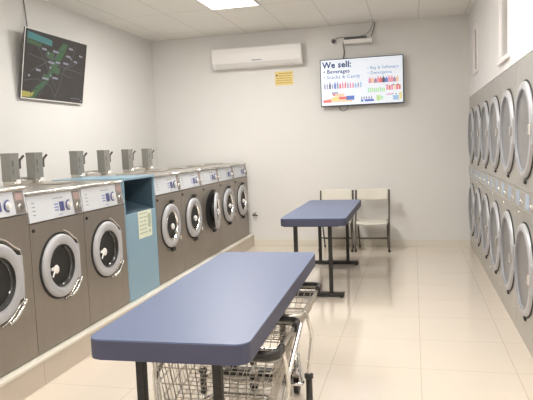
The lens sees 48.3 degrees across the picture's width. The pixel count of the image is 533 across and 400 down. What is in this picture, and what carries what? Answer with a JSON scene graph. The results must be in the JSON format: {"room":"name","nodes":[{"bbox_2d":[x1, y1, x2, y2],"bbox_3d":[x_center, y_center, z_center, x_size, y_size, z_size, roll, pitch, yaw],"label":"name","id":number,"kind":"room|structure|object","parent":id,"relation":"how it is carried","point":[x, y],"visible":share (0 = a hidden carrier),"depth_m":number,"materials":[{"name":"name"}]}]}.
{"room":"laundry","nodes":[
{"label":"laundry","id":0,"kind":"room"},
{"bbox_2d":[0,0,157,185],"bbox_3d":[-3.209,-0.282,3.608,0.150,3.193,11.902,-1,5,14],"label":"wall","id":1,"kind":"structure","parent":0,"point":[117,111],"depth_m":7.26,"materials":[{"name":"paint"}]},
{"bbox_2d":[19,26,87,104],"bbox_3d":[-2.337,-1.447,6.575,0.154,0.708,1.180,-1,5,14],"label":"television","id":2,"kind":"object","parent":1,"relation":"attached to","point":[53,67],"visible":1,"depth_m":6.49,"materials":[{"name":"black glass"}]},
{"bbox_2d":[0,234,254,399],"bbox_3d":[-2.340,1.119,3.536,1.531,0.020,11.902,-1,5,14],"label":"trim","id":3,"kind":"structure","parent":1,"relation":"attached to","point":[39,359],"depth_m":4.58,"materials":[{"name":"tile"}]},
{"bbox_2d":[0,186,37,376],"bbox_3d":[-1.956,0.502,3.643,0.825,1.144,0.695,-1,5,14],"label":"washing machine","id":4,"kind":"object","parent":3,"relation":"on","point":[18,330],"visible":1,"depth_m":3.71,"materials":[{"name":"metal"}]},
{"bbox_2d":[23,186,90,354],"bbox_3d":[-1.793,0.459,4.303,0.825,1.096,0.655,-1,5,14],"label":"washing machine","id":5,"kind":"object","parent":3,"relation":"on","point":[55,217],"visible":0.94,"depth_m":4.17,"materials":[{"name":"metal"}]},
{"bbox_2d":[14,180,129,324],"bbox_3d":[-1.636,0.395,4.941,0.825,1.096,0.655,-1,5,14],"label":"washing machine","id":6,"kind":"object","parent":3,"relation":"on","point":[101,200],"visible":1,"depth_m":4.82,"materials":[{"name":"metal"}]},
{"bbox_2d":[0,153,23,185],"bbox_3d":[-2.038,-0.250,4.814,0.110,0.259,0.197,-1,5,14],"label":"case","id":7,"kind":"object","parent":6,"relation":"on","point":[10,162],"visible":1,"depth_m":4.74,"materials":[{"name":"metal"}]},
{"bbox_2d":[20,177,32,183],"bbox_3d":[-2.022,-0.163,4.973,0.050,0.055,0.137,-1,5,14],"label":"tray","id":8,"kind":"object","parent":6,"relation":"on","point":[24,180],"visible":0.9,"depth_m":4.97,"materials":[{"name":"plastic"}]},
{"bbox_2d":[25,152,46,182],"bbox_3d":[-1.962,-0.282,5.124,0.110,0.259,0.197,-1,5,14],"label":"case","id":9,"kind":"object","parent":6,"relation":"on","point":[35,164],"visible":1,"depth_m":5.04,"materials":[{"name":"metal"}]},
{"bbox_2d":[51,174,159,301],"bbox_3d":[-1.478,0.334,5.570,0.712,1.094,0.638,-1,5,14],"label":"cabinet","id":10,"kind":"object","parent":3,"relation":"on","point":[138,191],"visible":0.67,"depth_m":5.55,"materials":[{"name":"blue metal"}]},
{"bbox_2d":[69,151,86,177],"bbox_3d":[-1.804,-0.346,5.761,0.110,0.259,0.197,-1,5,14],"label":"case","id":11,"kind":"object","parent":10,"relation":"on","point":[77,159],"visible":0.97,"depth_m":5.68,"materials":[{"name":"metal"}]},
{"bbox_2d":[138,209,151,238],"bbox_3d":[-1.129,0.221,5.537,0.002,0.250,0.280,-1,5,14],"label":"paper notice","id":12,"kind":"object","parent":10,"relation":"attached to","point":[144,217],"visible":1,"depth_m":5.52,"materials":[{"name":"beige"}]},
{"bbox_2d":[148,213,150,231],"bbox_3d":[-1.107,0.212,5.626,0.001,0.180,0.055,-1,5,14],"label":"picture","id":13,"kind":"object","parent":12,"relation":"attached to","point":[149,214],"depth_m":5.62,"materials":[{"name":"beige paper"}]},
{"bbox_2d":[100,172,184,284],"bbox_3d":[-1.333,0.267,6.202,0.810,1.096,0.655,-1,5,14],"label":"washing machine","id":14,"kind":"object","parent":3,"relation":"on","point":[168,205],"visible":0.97,"depth_m":6.08,"materials":[{"name":"metal"}]},
{"bbox_2d":[84,170,100,176],"bbox_3d":[-1.765,-0.269,6.017,0.050,0.055,0.275,-1,5,14],"label":"tray","id":15,"kind":"object","parent":14,"relation":"on","point":[94,172],"visible":0.91,"depth_m":5.99,"materials":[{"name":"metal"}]},
{"bbox_2d":[97,150,112,174],"bbox_3d":[-1.682,-0.397,6.258,0.110,0.259,0.197,-1,5,14],"label":"case","id":16,"kind":"object","parent":14,"relation":"on","point":[103,156],"visible":1,"depth_m":6.17,"materials":[{"name":"metal"}]},
{"bbox_2d":[123,169,204,270],"bbox_3d":[-1.176,0.202,6.840,0.810,1.096,0.655,-1,5,14],"label":"washing machine","id":17,"kind":"object","parent":3,"relation":"on","point":[190,180],"visible":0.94,"depth_m":6.71,"materials":[{"name":"metal"}]},
{"bbox_2d":[121,149,135,171],"bbox_3d":[-1.555,-0.450,6.777,0.110,0.259,0.197,-1,5,14],"label":"case","id":18,"kind":"object","parent":17,"relation":"on","point":[127,154],"visible":1,"depth_m":6.69,"materials":[{"name":"metal"}]},
{"bbox_2d":[134,166,145,170],"bbox_3d":[-1.514,-0.372,7.033,0.050,0.055,0.276,-1,5,14],"label":"tray","id":19,"kind":"object","parent":17,"relation":"on","point":[136,168],"visible":0.89,"depth_m":7.03,"materials":[{"name":"plastic"}]},
{"bbox_2d":[153,167,221,258],"bbox_3d":[-0.982,0.137,7.469,0.888,1.096,0.655,-1,5,14],"label":"washing machine","id":20,"kind":"object","parent":3,"relation":"on","point":[209,176],"visible":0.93,"depth_m":7.31,"materials":[{"name":"metal"}]},
{"bbox_2d":[141,148,153,169],"bbox_3d":[-1.432,-0.500,7.275,0.110,0.259,0.197,-1,5,14],"label":"case","id":21,"kind":"object","parent":20,"relation":"on","point":[147,154],"visible":0.98,"depth_m":7.19,"materials":[{"name":"metal"}]},
{"bbox_2d":[167,165,236,248],"bbox_3d":[-0.862,0.072,8.116,0.810,1.096,0.655,-1,5,14],"label":"washing machine","id":22,"kind":"object","parent":3,"relation":"on","point":[225,172],"visible":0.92,"depth_m":7.99,"materials":[{"name":"metal"}]},
{"bbox_2d":[184,163,248,240],"bbox_3d":[-0.705,0.007,8.754,0.810,1.096,0.655,-1,5,14],"label":"washing machine","id":23,"kind":"object","parent":3,"relation":"on","point":[239,169],"visible":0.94,"depth_m":8.63,"materials":[{"name":"metal"}]},
{"bbox_2d":[43,0,474,40],"bbox_3d":[-0.449,-1.964,2.758,6.067,0.100,12.302,-1,5,14],"label":"ceiling","id":24,"kind":"structure","parent":0,"point":[151,20],"depth_m":7.61,"materials":[{"name":"tile"}]},
{"bbox_2d":[23,0,27,26],"bbox_3d":[-2.493,-1.943,6.138,0.029,0.406,0.097,-5,6,-27],"label":"power cable","id":25,"kind":"object","parent":24,"relation":"hanging from","point":[23,0],"visible":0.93,"depth_m":6.17,"materials":[{"name":"grey plastic"}]},
{"bbox_2d":[197,0,259,9],"bbox_3d":[-0.516,-2.257,6.562,0.612,0.010,1.220,-1,5,14],"label":"recessed light","id":26,"kind":"object","parent":24,"relation":"in","point":[211,4],"visible":1,"depth_m":6.96,"materials":[{"name":"white plastic"}]},
{"bbox_2d":[24,246,532,399],"bbox_3d":[-0.323,1.323,3.061,6.067,0.120,12.302,-1,5,14],"label":"floor","id":27,"kind":"structure","parent":0,"point":[410,322],"depth_m":4.49,"materials":[{"name":"tile"}]},
{"bbox_2d":[91,252,314,399],"bbox_3d":[-0.193,0.843,3.190,0.694,0.800,1.860,-1,5,13],"label":"folding table","id":28,"kind":"object","parent":27,"relation":"on","point":[221,313],"visible":0.95,"depth_m":2.58,"materials":[{"name":"blue laminate"}]},
{"bbox_2d":[152,316,302,399],"bbox_3d":[-0.169,0.943,2.815,0.649,0.668,0.531,-1,5,14],"label":"wire cart","id":29,"kind":"object","parent":27,"relation":"on","point":[280,353],"visible":0.61,"depth_m":2.72,"materials":[{"name":"metal"}]},
{"bbox_2d":[199,282,321,399],"bbox_3d":[-0.017,0.876,3.414,0.649,0.681,0.667,-1,5,14],"label":"wire cart","id":30,"kind":"object","parent":27,"relation":"on","point":[297,377],"visible":0.41,"depth_m":3.25,"materials":[{"name":"metal"}]},
{"bbox_2d":[266,288,316,340],"bbox_3d":[-0.028,0.629,3.385,0.574,0.134,0.640,-1,5,14],"label":"basket","id":31,"kind":"object","parent":30,"relation":"on","point":[304,315],"depth_m":3.22,"materials":[{"name":"metal"}]},
{"bbox_2d":[281,199,360,297],"bbox_3d":[0.675,0.487,6.698,0.645,0.800,1.860,-1,5,14],"label":"folding table","id":32,"kind":"object","parent":27,"relation":"on","point":[314,213],"visible":0.88,"depth_m":5.99,"materials":[{"name":"blue plastic"}]},
{"bbox_2d":[318,189,353,251],"bbox_3d":[1.000,0.283,8.470,0.494,0.859,0.400,-1,5,14],"label":"folding chair","id":33,"kind":"object","parent":27,"relation":"on","point":[328,194],"visible":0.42,"depth_m":8.52,"materials":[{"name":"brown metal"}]},
{"bbox_2d":[354,188,390,251],"bbox_3d":[1.490,0.276,8.349,0.494,0.859,0.400,-1,5,14],"label":"folding chair","id":34,"kind":"object","parent":27,"relation":"on","point":[370,194],"visible":0.94,"depth_m":8.36,"materials":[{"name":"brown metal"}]},
{"bbox_2d":[468,94,476,255],"bbox_3d":[3.126,-0.346,7.794,0.896,2.070,0.764,-1,5,14],"label":"dryer","id":35,"kind":"object","parent":27,"relation":"on","point":[472,188],"visible":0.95,"depth_m":7.85,"materials":[{"name":"metal"}]},
{"bbox_2d":[473,89,483,268],"bbox_3d":[2.944,-0.271,7.052,0.896,2.070,0.764,-1,5,14],"label":"dryer","id":36,"kind":"object","parent":27,"relation":"on","point":[478,95],"visible":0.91,"depth_m":7.11,"materials":[{"name":"metal"}]},
{"bbox_2d":[480,82,492,284],"bbox_3d":[2.761,-0.196,6.310,0.896,2.070,0.764,-1,5,14],"label":"dryer","id":37,"kind":"object","parent":27,"relation":"on","point":[486,90],"visible":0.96,"depth_m":6.36,"materials":[{"name":"metal"}]},
{"bbox_2d":[489,74,503,304],"bbox_3d":[2.578,-0.120,5.567,0.896,2.070,0.764,-1,5,14],"label":"dryer","id":38,"kind":"object","parent":27,"relation":"on","point":[495,217],"visible":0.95,"depth_m":5.60,"materials":[{"name":"metal"}]},
{"bbox_2d":[499,63,517,330],"bbox_3d":[2.396,-0.045,4.825,0.896,2.070,0.764,-1,5,14],"label":"dryer","id":39,"kind":"object","parent":27,"relation":"on","point":[508,228],"visible":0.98,"depth_m":4.85,"materials":[{"name":"metal"}]},
{"bbox_2d":[514,51,532,357],"bbox_3d":[2.213,0.031,4.083,0.896,2.070,0.764,-1,5,14],"label":"dryer","id":40,"kind":"object","parent":27,"relation":"on","point":[523,115],"visible":1,"depth_m":4.15,"materials":[{"name":"metal"}]},
{"bbox_2d":[151,14,470,245],"bbox_3d":[1.022,-0.917,8.738,5.917,3.193,0.150,-1,5,14],"label":"wall","id":41,"kind":"structure","parent":0,"point":[293,148],"depth_m":8.67,"materials":[{"name":"paint"}]},
{"bbox_2d":[211,42,303,70],"bbox_3d":[-0.136,-2.098,8.716,1.344,0.299,0.212,-1,5,14],"label":"air conditioner","id":42,"kind":"object","parent":41,"relation":"attached to","point":[288,54],"visible":1,"depth_m":8.63,"materials":[{"name":"plastic"}]},
{"bbox_2d":[275,71,292,85],"bbox_3d":[0.258,-1.793,8.757,0.270,0.200,0.003,-1,5,14],"label":"notice","id":43,"kind":"object","parent":41,"relation":"attached to","point":[284,77],"visible":1,"depth_m":8.76,"materials":[{"name":"paper"}]},
{"bbox_2d":[331,38,336,44],"bbox_3d":[0.960,-2.268,8.502,0.090,0.090,0.072,-1,5,14],"label":"security camera","id":44,"kind":"object","parent":41,"relation":"attached to","point":[333,41],"visible":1,"depth_m":8.50,"materials":[{"name":"white plastic"}]},
{"bbox_2d":[343,38,372,46],"bbox_3d":[1.294,-2.224,8.378,0.400,0.070,0.160,-1,5,14],"label":"wall shelf","id":45,"kind":"object","parent":41,"relation":"attached to","point":[361,40],"visible":1,"depth_m":8.30,"materials":[{"name":"white plastic"}]},
{"bbox_2d":[344,35,366,39],"bbox_3d":[1.256,-2.278,8.376,0.310,0.040,0.112,-1,5,14],"label":"router","id":46,"kind":"object","parent":45,"relation":"on","point":[365,36],"visible":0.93,"depth_m":8.32,"materials":[{"name":"black plastic"}]},
{"bbox_2d":[320,54,403,106],"bbox_3d":[1.352,-1.682,8.447,1.165,0.668,0.103,-1,5,14],"label":"television","id":47,"kind":"object","parent":41,"relation":"attached to","point":[374,80],"visible":1,"depth_m":8.40,"materials":[{"name":"white glass"}]},
{"bbox_2d":[254,239,469,245],"bbox_3d":[1.339,0.625,8.733,3.145,0.100,0.012,-1,5,14],"label":"baseboard","id":48,"kind":"structure","parent":41,"relation":"attached to","point":[257,242],"depth_m":8.68,"materials":[{"name":"tile"}]},
{"bbox_2d":[469,0,532,96],"bbox_3d":[1.466,-0.354,2.450,0.150,3.193,11.902,-1,5,14],"label":"wall","id":49,"kind":"structure","parent":0,"point":[485,12],"depth_m":5.71,"materials":[{"name":"paint"}]},
{"bbox_2d":[472,21,477,76],"bbox_3d":[2.587,-1.835,7.254,0.118,0.588,0.530,-1,5,14],"label":"window","id":50,"kind":"structure","parent":49,"relation":"in","point":[475,28],"depth_m":7.37,"materials":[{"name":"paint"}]},
{"bbox_2d":[497,0,509,65],"bbox_3d":[2.031,-1.492,4.988,0.118,0.653,0.580,-1,5,14],"label":"window","id":51,"kind":"structure","parent":49,"relation":"in","point":[503,5],"depth_m":5.10,"materials":[{"name":"paint"}]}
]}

